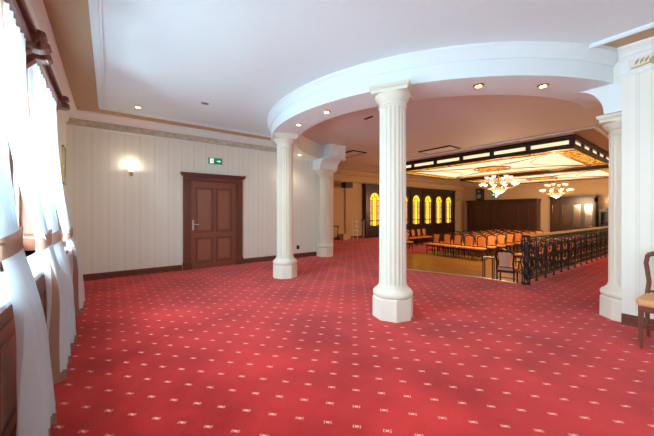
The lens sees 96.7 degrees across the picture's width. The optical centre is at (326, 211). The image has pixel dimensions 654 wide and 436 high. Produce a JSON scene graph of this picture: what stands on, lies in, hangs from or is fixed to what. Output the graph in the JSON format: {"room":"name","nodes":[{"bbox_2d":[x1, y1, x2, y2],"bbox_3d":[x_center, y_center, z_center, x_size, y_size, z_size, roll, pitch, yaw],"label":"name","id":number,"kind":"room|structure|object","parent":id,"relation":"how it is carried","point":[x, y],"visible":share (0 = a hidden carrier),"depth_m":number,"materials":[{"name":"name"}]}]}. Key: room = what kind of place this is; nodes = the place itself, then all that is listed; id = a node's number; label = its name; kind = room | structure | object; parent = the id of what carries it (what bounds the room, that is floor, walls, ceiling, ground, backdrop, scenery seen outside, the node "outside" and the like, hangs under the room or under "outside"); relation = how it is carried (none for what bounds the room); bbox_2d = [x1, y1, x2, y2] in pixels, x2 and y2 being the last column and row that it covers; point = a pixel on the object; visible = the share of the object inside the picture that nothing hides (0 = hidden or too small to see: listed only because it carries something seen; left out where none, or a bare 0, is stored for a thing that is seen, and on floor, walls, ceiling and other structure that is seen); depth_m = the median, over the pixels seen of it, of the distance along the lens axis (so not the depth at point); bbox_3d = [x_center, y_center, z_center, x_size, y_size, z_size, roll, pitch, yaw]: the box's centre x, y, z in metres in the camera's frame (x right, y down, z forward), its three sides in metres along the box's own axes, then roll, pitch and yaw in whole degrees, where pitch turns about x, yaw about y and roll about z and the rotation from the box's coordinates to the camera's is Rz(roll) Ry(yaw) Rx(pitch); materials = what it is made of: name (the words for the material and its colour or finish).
{"room":"event hall","nodes":[
{"label":"event hall","id":0,"kind":"room"},
{"bbox_2d":[25,110,65,256],"bbox_3d":[-1.669,-0.305,0.892,0.300,3.310,11.830,0,0,-37],"label":"wall","id":1,"kind":"structure","parent":0,"point":[61,122],"depth_m":5.01,"materials":[{"name":"paint"}]},
{"bbox_2d":[1,69,27,270],"bbox_3d":[-1.033,-0.451,0.319,0.030,1.798,8.130,0,0,-37],"label":"window","id":2,"kind":"structure","parent":1,"relation":"attached to","point":[12,166],"depth_m":2.35,"materials":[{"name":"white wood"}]},
{"bbox_2d":[4,0,48,55],"bbox_3d":[-1.961,-1.325,1.748,0.259,0.269,1.490,0,0,-37],"label":"curtain rod","id":3,"kind":"object","parent":1,"relation":"attached to","point":[36,40],"visible":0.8,"depth_m":2.19,"materials":[{"name":"brown wood"}]},
{"bbox_2d":[0,12,56,435],"bbox_3d":[-1.715,0.018,1.565,0.333,2.675,0.711,0,0,-27],"label":"sheer curtain","id":4,"kind":"object","parent":3,"relation":"hanging from","point":[36,406],"visible":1,"depth_m":1.52,"materials":[{"name":"white fabric"}]},
{"bbox_2d":[0,0,71,384],"bbox_3d":[-2.207,0.018,2.190,0.378,2.675,0.958,0,0,-37],"label":"sheer curtain","id":5,"kind":"object","parent":3,"relation":"hanging from","point":[13,50],"visible":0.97,"depth_m":2.13,"materials":[{"name":"white fabric"}]},
{"bbox_2d":[16,85,37,250],"bbox_3d":[-3.119,-0.410,2.880,0.235,1.720,1.352,0,0,-37],"label":"window","id":6,"kind":"structure","parent":1,"relation":"in","point":[23,219],"depth_m":3.38,"materials":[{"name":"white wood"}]},
{"bbox_2d":[26,43,69,110],"bbox_3d":[-2.915,-1.325,3.020,0.259,0.269,1.570,0,0,-37],"label":"curtain rod","id":7,"kind":"object","parent":1,"relation":"attached to","point":[44,62],"visible":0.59,"depth_m":2.88,"materials":[{"name":"brown wood"}]},
{"bbox_2d":[23,63,76,351],"bbox_3d":[-2.621,0.018,2.773,0.345,2.675,0.632,0,0,-27],"label":"sheer curtain","id":8,"kind":"object","parent":7,"relation":"hanging from","point":[36,82],"visible":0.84,"depth_m":2.66,"materials":[{"name":"white fabric"}]},
{"bbox_2d":[46,85,85,315],"bbox_3d":[-3.291,0.018,3.639,0.338,2.675,1.434,0,0,-19],"label":"sheer curtain","id":9,"kind":"object","parent":7,"relation":"hanging from","point":[75,262],"visible":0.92,"depth_m":3.45,"materials":[{"name":"white fabric"}]},
{"bbox_2d":[25,0,76,120],"bbox_3d":[-1.484,-1.845,1.031,0.162,0.230,11.430,0,0,-37],"label":"trim","id":10,"kind":"structure","parent":1,"relation":"attached to","point":[37,10],"depth_m":3.44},
{"bbox_2d":[62,145,65,184],"bbox_3d":[-4.666,-0.825,5.163,0.030,0.670,0.360,0,0,-37],"label":"picture frame","id":11,"kind":"object","parent":1,"relation":"attached to","point":[63,146],"visible":0.9,"depth_m":5.06,"materials":[{"name":"gold metal"}]},
{"bbox_2d":[66,127,332,273],"bbox_3d":[-2.446,-0.305,7.578,6.480,3.310,0.200,0,0,-37],"label":"wall","id":12,"kind":"structure","parent":0,"point":[120,221],"depth_m":6.42,"materials":[{"name":"paint"}]},
{"bbox_2d":[127,167,134,175],"bbox_3d":[-4.103,-0.842,6.099,0.150,0.180,0.175,0,0,-37],"label":"wall sconce","id":13,"kind":"object","parent":12,"relation":"attached to","point":[130,169],"visible":1,"depth_m":6.06,"materials":[{"name":"white glass"}]},
{"bbox_2d":[66,109,276,153],"bbox_3d":[-2.881,-1.795,7.049,5.150,0.330,0.125,0,0,-37],"label":"trim","id":14,"kind":"structure","parent":12,"relation":"attached to","point":[80,114],"depth_m":6.48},
{"bbox_2d":[67,118,276,152],"bbox_3d":[-2.925,-1.742,7.084,5.080,0.131,0.016,0,0,-37],"label":"trim","id":15,"kind":"structure","parent":12,"relation":"attached to","point":[69,121],"depth_m":6.49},
{"bbox_2d":[83,250,333,280],"bbox_3d":[-2.377,1.288,7.486,6.480,0.125,0.030,0,0,-37],"label":"baseboard","id":16,"kind":"structure","parent":12,"relation":"attached to","point":[105,275],"depth_m":6.38,"materials":[{"name":"brown wood"}]},
{"bbox_2d":[180,172,245,269],"bbox_3d":[-2.748,0.215,7.139,1.530,2.270,0.140,0,0,-37],"label":"door","id":17,"kind":"structure","parent":12,"relation":"in","point":[212,203],"depth_m":7.13,"materials":[{"name":"brown wood"}]},
{"bbox_2d":[208,157,221,164],"bbox_3d":[-2.760,-1.258,7.196,0.330,0.155,0.032,0,0,-37],"label":"exit sign","id":18,"kind":"object","parent":12,"relation":"attached to","point":[218,161],"visible":1,"depth_m":7.19,"materials":[{"name":"green plastic"}]},
{"bbox_2d":[313,157,342,170],"bbox_3d":[0.035,-1.435,8.870,0.660,0.310,0.710,0,0,-37],"label":"capital","id":19,"kind":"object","parent":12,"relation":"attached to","point":[329,163],"depth_m":8.77,"materials":[{"name":"white paint"}]},
{"bbox_2d":[43,0,653,139],"bbox_3d":[0.703,-2.010,2.671,6.230,0.100,11.830,0,0,-37],"label":"ceiling","id":20,"kind":"structure","parent":0,"point":[69,20],"depth_m":3.49,"materials":[{"name":"beige paint"}]},
{"bbox_2d":[88,0,653,137],"bbox_3d":[0.739,-1.930,2.648,4.660,0.060,10.350,0,0,-37],"label":"trim","id":21,"kind":"structure","parent":20,"relation":"attached to","point":[95,6],"depth_m":3.45,"materials":[{"name":"white paint"}]},
{"bbox_2d":[102,0,653,134],"bbox_3d":[0.762,-1.950,2.634,4.580,0.020,10.300,0,0,-37],"label":"ceiling panel","id":22,"kind":"object","parent":20,"relation":"attached to","point":[164,58],"depth_m":3.22,"materials":[{"name":"white paint"}]},
{"bbox_2d":[200,101,209,104],"bbox_3d":[-2.169,-1.933,5.175,0.170,0.013,0.170,0,0,-37],"label":"ceiling speaker","id":23,"kind":"object","parent":22,"relation":"attached to","point":[201,102],"visible":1,"depth_m":5.17,"materials":[{"name":"white paint"}]},
{"bbox_2d":[51,237,653,435],"bbox_3d":[5.920,1.675,8.815,21.950,0.650,15.400,0,0,-37],"label":"floor","id":24,"kind":"structure","parent":0,"point":[240,349],"depth_m":2.70,"materials":[{"name":"red carpet"}]},
{"bbox_2d":[0,251,67,435],"bbox_3d":[-0.967,0.920,0.431,0.200,0.860,8.250,0,0,-37],"label":"base cabinet","id":25,"kind":"object","parent":24,"relation":"on","point":[8,350],"visible":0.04,"depth_m":1.58,"materials":[{"name":"red wood"}]},
{"bbox_2d":[0,247,67,313],"bbox_3d":[-1.045,0.469,0.385,0.390,0.039,8.270,0,0,-37],"label":"window sill","id":26,"kind":"structure","parent":25,"relation":"on","point":[34,260],"depth_m":2.06,"materials":[{"name":"white stone"}]},
{"bbox_2d":[272,132,298,278],"bbox_3d":[-0.880,-0.119,6.100,0.520,2.939,0.520,0,0,-16],"label":"fluted column","id":27,"kind":"structure","parent":24,"relation":"on","point":[284,264],"depth_m":5.95,"materials":[{"name":"paint"}]},
{"bbox_2d":[315,169,335,256],"bbox_3d":[-0.060,0.035,8.980,0.520,2.629,0.520,0,0,-37],"label":"fluted column","id":28,"kind":"structure","parent":24,"relation":"on","point":[324,247],"depth_m":8.83,"materials":[{"name":"paint"}]},
{"bbox_2d":[339,234,348,239],"bbox_3d":[0.830,1.210,14.200,0.360,0.280,0.360,0,0,-37],"label":"box","id":29,"kind":"object","parent":24,"relation":"on","point":[341,236],"visible":0.97,"depth_m":14.09,"materials":[{"name":"paint"}]},
{"bbox_2d":[361,219,365,238],"bbox_3d":[1.831,0.850,14.600,0.300,1.000,0.300,0,0,-37],"label":"barrier post","id":30,"kind":"object","parent":24,"relation":"on","point":[363,220],"visible":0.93,"depth_m":14.56,"materials":[{"name":"grey metal"}]},
{"bbox_2d":[369,79,414,322],"bbox_3d":[0.858,-0.119,3.800,0.520,2.939,0.520,0,0,25],"label":"fluted column","id":31,"kind":"structure","parent":24,"relation":"on","point":[392,297],"depth_m":3.65,"materials":[{"name":"paint"}]},
{"bbox_2d":[407,269,514,282],"bbox_3d":[2.327,1.346,6.745,0.665,0.021,3.443,0,0,-35],"label":"trim","id":32,"kind":"structure","parent":24,"relation":"on","point":[407,269],"depth_m":6.16,"materials":[{"name":"gold metal"}]},
{"bbox_2d":[519,226,607,284],"bbox_3d":[6.356,0.888,7.367,6.776,0.924,0.244,0,0,-36],"label":"balustrade","id":33,"kind":"object","parent":24,"relation":"on","point":[597,244],"visible":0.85,"depth_m":6.51,"materials":[{"name":"black metal"}]},
{"bbox_2d":[596,111,621,321],"bbox_3d":[3.808,0.060,3.693,0.520,2.579,0.520,0,0,-37],"label":"fluted column","id":34,"kind":"structure","parent":24,"relation":"on","point":[611,293],"depth_m":3.67,"materials":[{"name":"paint"}]},
{"bbox_2d":[636,251,653,348],"bbox_3d":[3.414,0.871,2.873,0.529,0.968,0.460,0,0,-37],"label":"chair","id":35,"kind":"object","parent":24,"relation":"on","point":[645,302],"visible":1,"depth_m":2.91,"materials":[{"name":"brown wood"}]},
{"bbox_2d":[333,181,463,236],"bbox_3d":[4.012,-0.065,17.009,15.570,3.930,0.200,0,0,-37],"label":"wall","id":36,"kind":"structure","parent":0,"point":[356,191],"depth_m":14.89,"materials":[{"name":"beige paint"}]},
{"bbox_2d":[341,182,352,187],"bbox_3d":[0.886,-1.300,14.152,0.460,0.260,0.622,0,0,-37],"label":"wall speaker","id":37,"kind":"object","parent":36,"relation":"attached to","point":[343,184],"visible":1,"depth_m":13.90,"materials":[{"name":"black plastic"}]},
{"bbox_2d":[333,235,361,239],"bbox_3d":[-0.079,1.288,13.797,4.770,0.125,0.030,0,0,-37],"label":"baseboard","id":38,"kind":"structure","parent":36,"relation":"attached to","point":[360,236],"depth_m":14.80,"materials":[{"name":"brown wood"}]},
{"bbox_2d":[345,188,350,238],"bbox_3d":[1.016,-0.065,14.562,0.340,2.830,0.120,0,0,-37],"label":"trim","id":39,"kind":"structure","parent":36,"relation":"attached to","point":[347,190],"depth_m":14.53,"materials":[{"name":"beige paint"}]},
{"bbox_2d":[370,193,378,225],"bbox_3d":[2.541,-0.150,15.612,0.814,1.760,0.050,0,0,-37],"label":"window","id":40,"kind":"structure","parent":36,"relation":"in","point":[374,200],"depth_m":15.63,"materials":[{"name":"yellow glass"}]},
{"bbox_2d":[333,170,465,191],"bbox_3d":[4.144,-1.755,16.833,15.170,0.550,0.240,0,0,-37],"label":"trim","id":41,"kind":"structure","parent":36,"relation":"attached to","point":[339,175],"depth_m":15.97,"materials":[{"name":"beige paint"}]},
{"bbox_2d":[406,197,407,223],"bbox_3d":[4.461,-0.150,17.052,0.814,1.760,0.050,0,0,-37],"label":"window","id":42,"kind":"structure","parent":36,"relation":"in","point":[406,197],"depth_m":17.25,"materials":[{"name":"yellow glass"}]},
{"bbox_2d":[362,184,455,243],"bbox_3d":[5.387,0.215,17.734,8.700,3.370,0.290,0,0,-37],"label":"panelling","id":43,"kind":"structure","parent":36,"relation":"attached to","point":[368,190],"depth_m":17.97,"materials":[{"name":"brown wood"}]},
{"bbox_2d":[413,195,419,223],"bbox_3d":[5.421,-0.150,17.772,0.814,1.760,0.050,0,0,-37],"label":"window","id":44,"kind":"structure","parent":36,"relation":"in","point":[416,201],"depth_m":17.82,"materials":[{"name":"yellow glass"}]},
{"bbox_2d":[425,196,430,223],"bbox_3d":[6.381,-0.150,18.492,0.814,1.760,0.050,0,0,-37],"label":"window","id":45,"kind":"structure","parent":36,"relation":"in","point":[427,199],"depth_m":18.51,"materials":[{"name":"yellow glass"}]},
{"bbox_2d":[436,197,441,222],"bbox_3d":[7.341,-0.150,19.212,0.814,1.760,0.050,0,0,-37],"label":"window","id":46,"kind":"structure","parent":36,"relation":"in","point":[438,200],"depth_m":19.24,"materials":[{"name":"yellow glass"}]},
{"bbox_2d":[446,197,450,222],"bbox_3d":[8.269,-0.150,19.908,0.814,1.760,0.050,0,0,-37],"label":"window","id":47,"kind":"structure","parent":36,"relation":"in","point":[448,200],"depth_m":19.96,"materials":[{"name":"yellow glass"}]},
{"bbox_2d":[406,239,454,253],"bbox_3d":[4.750,1.950,15.750,15.700,0.100,2.900,0,0,-37],"label":"floor","id":48,"kind":"structure","parent":0,"point":[420,248],"depth_m":15.15,"materials":[{"name":"red carpet"}]},
{"bbox_2d":[406,231,412,251],"bbox_3d":[3.893,1.421,14.203,0.460,0.968,0.529,0,0,-4],"label":"banquet chair","id":49,"kind":"object","parent":48,"relation":"on","point":[409,242],"visible":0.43,"depth_m":13.97,"materials":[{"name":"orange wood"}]},
{"bbox_2d":[406,229,415,245],"bbox_3d":[4.659,1.421,16.274,0.460,0.968,0.529,0,0,-38],"label":"banquet chair","id":50,"kind":"object","parent":48,"relation":"on","point":[411,238],"visible":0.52,"depth_m":16.15,"materials":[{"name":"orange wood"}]},
{"bbox_2d":[410,228,421,245],"bbox_3d":[5.080,1.421,16.609,0.460,0.968,0.529,0,0,-36],"label":"banquet chair","id":51,"kind":"object","parent":48,"relation":"on","point":[411,230],"visible":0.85,"depth_m":16.68,"materials":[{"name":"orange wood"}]},
{"bbox_2d":[416,228,427,244],"bbox_3d":[5.500,1.421,16.904,0.460,0.968,0.529,0,0,-35],"label":"banquet chair","id":52,"kind":"object","parent":48,"relation":"on","point":[418,230],"visible":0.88,"depth_m":16.96,"materials":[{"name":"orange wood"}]},
{"bbox_2d":[421,228,431,243],"bbox_3d":[5.928,1.421,17.244,0.460,0.968,0.529,0,0,-37],"label":"banquet chair","id":53,"kind":"object","parent":48,"relation":"on","point":[422,229],"visible":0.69,"depth_m":17.32,"materials":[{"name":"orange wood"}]},
{"bbox_2d":[466,198,541,233],"bbox_3d":[11.426,0.550,19.132,0.760,2.700,4.300,0,0,-37],"label":"wall","id":54,"kind":"structure","parent":48,"relation":"on","point":[522,214],"depth_m":18.66,"materials":[{"name":"brown wood"}]},
{"bbox_2d":[476,188,483,199],"bbox_3d":[10.595,-1.212,20.146,0.372,0.815,0.420,0,0,-37],"label":"loudspeaker","id":55,"kind":"object","parent":54,"relation":"on","point":[479,192],"visible":0.91,"depth_m":20.01,"materials":[{"name":"black plastic"}]},
{"bbox_2d":[302,95,608,183],"bbox_3d":[5.875,-2.080,11.750,18.900,0.100,10.850,0,0,-37],"label":"ceiling","id":56,"kind":"structure","parent":0,"point":[470,121],"depth_m":6.83,"materials":[{"name":"paint"}]},
{"bbox_2d":[345,150,365,157],"bbox_3d":[0.740,-2.012,10.180,0.600,0.034,1.200,0,0,-37],"label":"ceiling vent","id":57,"kind":"object","parent":56,"relation":"in","point":[351,153],"visible":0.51,"depth_m":9.95,"materials":[{"name":"brown wood"}]},
{"bbox_2d":[418,145,459,154],"bbox_3d":[3.640,-2.012,9.480,0.600,0.034,1.140,0,0,-37],"label":"ceiling vent","id":58,"kind":"object","parent":56,"relation":"in","point":[445,148],"visible":1,"depth_m":9.44,"materials":[{"name":"brown wood"}]},
{"bbox_2d":[374,126,608,166],"bbox_3d":[8.596,-2.013,13.022,11.020,0.035,7.160,0,0,-37],"label":"trim","id":59,"kind":"structure","parent":56,"relation":"attached to","point":[599,130],"depth_m":8.03,"materials":[{"name":"white paint"}]},
{"bbox_2d":[379,128,608,165],"bbox_3d":[8.612,-2.027,13.034,10.980,0.006,7.080,0,0,-37],"label":"trim","id":60,"kind":"structure","parent":56,"relation":"attached to","point":[592,135],"depth_m":7.91,"materials":[{"name":"beige paint"}]},
{"bbox_2d":[406,134,608,179],"bbox_3d":[6.470,-1.849,11.415,4.710,0.359,6.160,0,0,-37],"label":"ceiling panel","id":61,"kind":"object","parent":56,"relation":"attached to","point":[572,151],"visible":0.94,"depth_m":9.97,"materials":[{"name":"brown wood"}]},
{"bbox_2d":[479,168,519,194],"bbox_3d":[6.600,-1.165,11.200,1.370,0.999,1.311,0,0,-37],"label":"chandelier","id":62,"kind":"object","parent":61,"relation":"hanging from","point":[498,190],"visible":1,"depth_m":11.11,"materials":[{"name":"white glass"}]},
{"bbox_2d":[460,165,608,185],"bbox_3d":[10.810,-1.849,14.670,4.560,0.359,6.160,0,0,-37],"label":"coffer","id":63,"kind":"object","parent":56,"relation":"attached to","point":[599,172],"visible":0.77,"depth_m":14.02,"materials":[{"name":"brown wood"}]},
{"bbox_2d":[539,178,573,197],"bbox_3d":[11.204,-1.165,14.228,1.370,0.999,1.311,0,0,-37],"label":"chandelier","id":64,"kind":"object","parent":63,"relation":"hanging from","point":[555,194],"visible":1,"depth_m":14.16,"materials":[{"name":"gold metal"}]},
{"bbox_2d":[406,245,569,282],"bbox_3d":[7.540,1.950,12.030,15.700,0.100,6.400,0,0,-37],"label":"floor","id":65,"kind":"structure","parent":0,"point":[424,261],"depth_m":10.53,"materials":[{"name":"brown wood"}]},
{"bbox_2d":[426,233,440,254],"bbox_3d":[4.824,1.421,13.154,0.529,0.968,0.460,0,0,-36],"label":"banquet chair","id":66,"kind":"object","parent":65,"relation":"on","point":[436,235],"visible":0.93,"depth_m":13.18,"materials":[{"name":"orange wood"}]},
{"bbox_2d":[437,233,451,255],"bbox_3d":[5.141,1.421,12.732,0.529,0.968,0.460,0,0,-35],"label":"banquet chair","id":67,"kind":"object","parent":65,"relation":"on","point":[447,237],"visible":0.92,"depth_m":12.75,"materials":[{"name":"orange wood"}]},
{"bbox_2d":[438,232,451,252],"bbox_3d":[5.551,1.421,13.677,0.529,0.968,0.460,0,0,-37],"label":"banquet chair","id":68,"kind":"object","parent":65,"relation":"on","point":[444,232],"visible":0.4,"depth_m":13.68,"materials":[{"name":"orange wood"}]},
{"bbox_2d":[447,234,462,257],"bbox_3d":[5.424,1.421,12.329,0.529,0.968,0.460,0,0,-35],"label":"banquet chair","id":69,"kind":"object","parent":65,"relation":"on","point":[456,245],"visible":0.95,"depth_m":12.34,"materials":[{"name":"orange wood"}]},
{"bbox_2d":[448,232,461,253],"bbox_3d":[5.834,1.421,13.255,0.529,0.968,0.460,0,0,-36],"label":"banquet chair","id":70,"kind":"object","parent":65,"relation":"on","point":[456,232],"visible":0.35,"depth_m":13.26,"materials":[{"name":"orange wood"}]},
{"bbox_2d":[458,233,472,254],"bbox_3d":[6.121,1.421,12.866,0.529,0.968,0.460,0,0,-36],"label":"banquet chair","id":71,"kind":"object","parent":65,"relation":"on","point":[465,233],"visible":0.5,"depth_m":12.92,"materials":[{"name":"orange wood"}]},
{"bbox_2d":[458,235,474,259],"bbox_3d":[5.726,1.421,11.927,0.529,0.968,0.460,0,0,-36],"label":"banquet chair","id":72,"kind":"object","parent":65,"relation":"on","point":[468,242],"visible":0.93,"depth_m":11.94,"materials":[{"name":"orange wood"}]},
{"bbox_2d":[469,232,482,253],"bbox_3d":[6.853,1.421,13.399,0.529,0.968,0.460,0,0,-36],"label":"banquet chair","id":73,"kind":"object","parent":65,"relation":"on","point":[476,232],"visible":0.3,"depth_m":13.50,"materials":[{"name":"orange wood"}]},
{"bbox_2d":[470,234,484,256],"bbox_3d":[6.448,1.421,12.465,0.529,0.968,0.460,0,0,-39],"label":"banquet chair","id":74,"kind":"object","parent":65,"relation":"on","point":[475,245],"visible":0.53,"depth_m":12.56,"materials":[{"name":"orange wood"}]},
{"bbox_2d":[471,235,487,260],"bbox_3d":[6.044,1.421,11.520,0.529,0.968,0.460,0,0,-37],"label":"banquet chair","id":75,"kind":"object","parent":65,"relation":"on","point":[482,240],"visible":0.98,"depth_m":11.55,"materials":[{"name":"orange fabric"}]},
{"bbox_2d":[480,233,494,254],"bbox_3d":[7.143,1.421,12.971,0.529,0.968,0.460,0,0,-36],"label":"banquet chair","id":76,"kind":"object","parent":65,"relation":"on","point":[486,234],"visible":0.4,"depth_m":12.97,"materials":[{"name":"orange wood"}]},
{"bbox_2d":[482,256,494,278],"bbox_3d":[4.384,1.560,7.900,0.260,0.680,0.220,0,0,42],"label":"side table","id":77,"kind":"object","parent":65,"relation":"on","point":[483,257],"visible":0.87,"depth_m":7.90,"materials":[{"name":"brown wood"}]},
{"bbox_2d":[482,234,497,256],"bbox_3d":[6.736,1.421,12.058,0.529,0.968,0.460,0,0,-38],"label":"banquet chair","id":78,"kind":"object","parent":65,"relation":"on","point":[491,239],"visible":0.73,"depth_m":12.09,"materials":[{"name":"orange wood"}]},
{"bbox_2d":[494,233,506,252],"bbox_3d":[7.458,1.421,12.589,0.529,0.968,0.460,0,0,-37],"label":"banquet chair","id":79,"kind":"object","parent":65,"relation":"on","point":[501,238],"visible":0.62,"depth_m":12.65,"materials":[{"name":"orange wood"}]},
{"bbox_2d":[495,249,519,282],"bbox_3d":[4.616,1.421,7.475,0.512,0.968,0.529,0,0,43],"label":"armchair","id":80,"kind":"object","parent":65,"relation":"on","point":[504,258],"visible":0.95,"depth_m":7.34,"materials":[{"name":"fabric"}]},
{"bbox_2d":[501,233,514,253],"bbox_3d":[8.157,1.421,13.120,0.529,0.968,0.460,0,0,-38],"label":"banquet chair","id":81,"kind":"object","parent":65,"relation":"on","point":[509,243],"visible":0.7,"depth_m":13.15,"materials":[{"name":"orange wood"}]},
{"bbox_2d":[509,232,522,251],"bbox_3d":[8.875,1.421,13.650,0.529,0.968,0.460,0,0,-38],"label":"banquet chair","id":82,"kind":"object","parent":65,"relation":"on","point":[517,236],"visible":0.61,"depth_m":13.71,"materials":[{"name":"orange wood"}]},
{"bbox_2d":[517,231,529,249],"bbox_3d":[9.559,1.421,14.165,0.529,0.968,0.460,0,0,-37],"label":"banquet chair","id":83,"kind":"object","parent":65,"relation":"on","point":[527,233],"visible":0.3,"depth_m":14.28,"materials":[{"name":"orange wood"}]},
{"bbox_2d":[515,239,534,266],"bbox_3d":[6.676,1.421,9.815,0.529,0.968,0.460,0,0,-36],"label":"banquet chair","id":84,"kind":"object","parent":65,"relation":"on","point":[518,255],"visible":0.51,"depth_m":9.82,"materials":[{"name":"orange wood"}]},
{"bbox_2d":[531,238,543,260],"bbox_3d":[7.372,1.421,10.335,0.529,0.968,0.460,0,0,-35],"label":"banquet chair","id":85,"kind":"object","parent":65,"relation":"on","point":[535,238],"visible":0.15,"depth_m":10.41,"materials":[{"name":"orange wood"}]},
{"bbox_2d":[532,240,551,270],"bbox_3d":[6.984,1.421,9.421,0.529,0.968,0.460,0,0,-35],"label":"banquet chair","id":86,"kind":"object","parent":65,"relation":"on","point":[544,240],"visible":0.23,"depth_m":9.44,"materials":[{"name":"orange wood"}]},
{"bbox_2d":[550,242,570,270],"bbox_3d":[7.263,1.421,9.021,0.529,0.968,0.460,0,0,-36],"label":"banquet chair","id":87,"kind":"object","parent":65,"relation":"on","point":[563,242],"visible":0.15,"depth_m":9.05,"materials":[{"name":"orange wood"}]},
{"bbox_2d":[548,195,599,234],"bbox_3d":[13.637,0.515,16.134,0.720,2.770,2.070,0,0,-37],"label":"tall cabinet","id":88,"kind":"object","parent":65,"relation":"on","point":[566,212],"visible":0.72,"depth_m":16.02,"materials":[{"name":"brown wood"}]},
{"bbox_2d":[599,208,607,232],"bbox_3d":[14.599,0.820,14.918,0.540,2.160,0.950,0,0,-37],"label":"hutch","id":89,"kind":"object","parent":65,"relation":"on","point":[603,212],"visible":0.24,"depth_m":15.21,"materials":[{"name":"brown wood"}]},
{"bbox_2d":[464,184,608,238],"bbox_3d":[13.346,-0.065,17.372,0.200,3.930,10.420,0,0,-37],"label":"wall","id":90,"kind":"structure","parent":0,"point":[602,190],"depth_m":17.49,"materials":[{"name":"beige paint"}]},
{"bbox_2d":[492,192,497,197],"bbox_3d":[11.410,-1.180,19.758,0.035,0.500,0.420,0,0,-37],"label":"exit sign","id":91,"kind":"object","parent":90,"relation":"attached to","point":[494,195],"visible":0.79,"depth_m":19.77,"materials":[{"name":"green plastic"}]},
{"bbox_2d":[465,178,608,191],"bbox_3d":[13.186,-1.755,17.252,0.200,0.550,10.420,0,0,-37],"label":"trim","id":92,"kind":"structure","parent":90,"relation":"attached to","point":[469,187],"depth_m":17.55,"materials":[{"name":"beige paint"}]},
{"bbox_2d":[608,59,653,318],"bbox_3d":[5.124,-0.305,1.843,0.450,3.310,4.800,0,0,-37],"label":"wall","id":93,"kind":"structure","parent":0,"point":[637,89],"depth_m":3.43,"materials":[{"name":"paint"}]},
{"bbox_2d":[271,58,612,161],"bbox_3d":[0.804,-1.814,5.853,3.410,0.452,7.200,0,0,-37],"label":"curved ceiling beam","id":94,"kind":"structure","parent":93,"relation":"attached to","point":[508,76],"depth_m":3.75,"materials":[{"name":"white paint"}]},
{"bbox_2d":[333,148,338,156],"bbox_3d":[0.297,-1.790,8.737,0.240,0.240,0.097,0,0,-37],"label":"trim","id":95,"kind":"structure","parent":94,"relation":"attached to","point":[335,151],"depth_m":8.71,"materials":[{"name":"white paint"}]},
{"bbox_2d":[473,83,483,87],"bbox_3d":[1.897,-1.577,3.643,0.128,0.025,0.128,0,0,-37],"label":"recessed light","id":96,"kind":"object","parent":94,"relation":"in","point":[478,85],"visible":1,"depth_m":3.63,"materials":[{"name":"gold metal"}]},
{"bbox_2d":[537,83,548,87],"bbox_3d":[2.704,-1.577,3.643,0.128,0.025,0.128,0,0,-37],"label":"recessed light","id":97,"kind":"object","parent":94,"relation":"in","point":[542,85],"visible":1,"depth_m":3.63,"materials":[{"name":"white glass"}]},
{"bbox_2d":[267,41,617,132],"bbox_3d":[0.442,-1.875,5.311,2.332,0.170,6.836,0,0,-42],"label":"trim","id":98,"kind":"structure","parent":93,"relation":"attached to","point":[602,54],"depth_m":3.47,"materials":[{"name":"white paint"}]},
{"bbox_2d":[575,82,621,114],"bbox_3d":[3.634,-1.408,3.851,0.464,0.356,0.440,0,0,-37],"label":"trim","id":99,"kind":"structure","parent":93,"relation":"attached to","point":[609,96],"depth_m":3.64,"materials":[{"name":"white paint"}]},
{"bbox_2d":[617,36,653,77],"bbox_3d":[4.924,-1.795,1.631,0.125,0.330,4.700,0,0,-37],"label":"trim","id":100,"kind":"structure","parent":93,"relation":"attached to","point":[644,47],"depth_m":3.40,"materials":[{"name":"white paint"}]},
{"bbox_2d":[621,313,653,330],"bbox_3d":[4.968,1.288,1.651,0.030,0.125,4.680,0,0,-37],"label":"baseboard","id":101,"kind":"structure","parent":93,"relation":"attached to","point":[626,319],"depth_m":3.45,"materials":[{"name":"brown wood"}]},
{"bbox_2d":[628,53,653,71],"bbox_3d":[4.992,-1.742,1.631,0.016,0.131,4.620,0,0,-37],"label":"trim","id":102,"kind":"structure","parent":93,"relation":"attached to","point":[631,63],"depth_m":3.40,"materials":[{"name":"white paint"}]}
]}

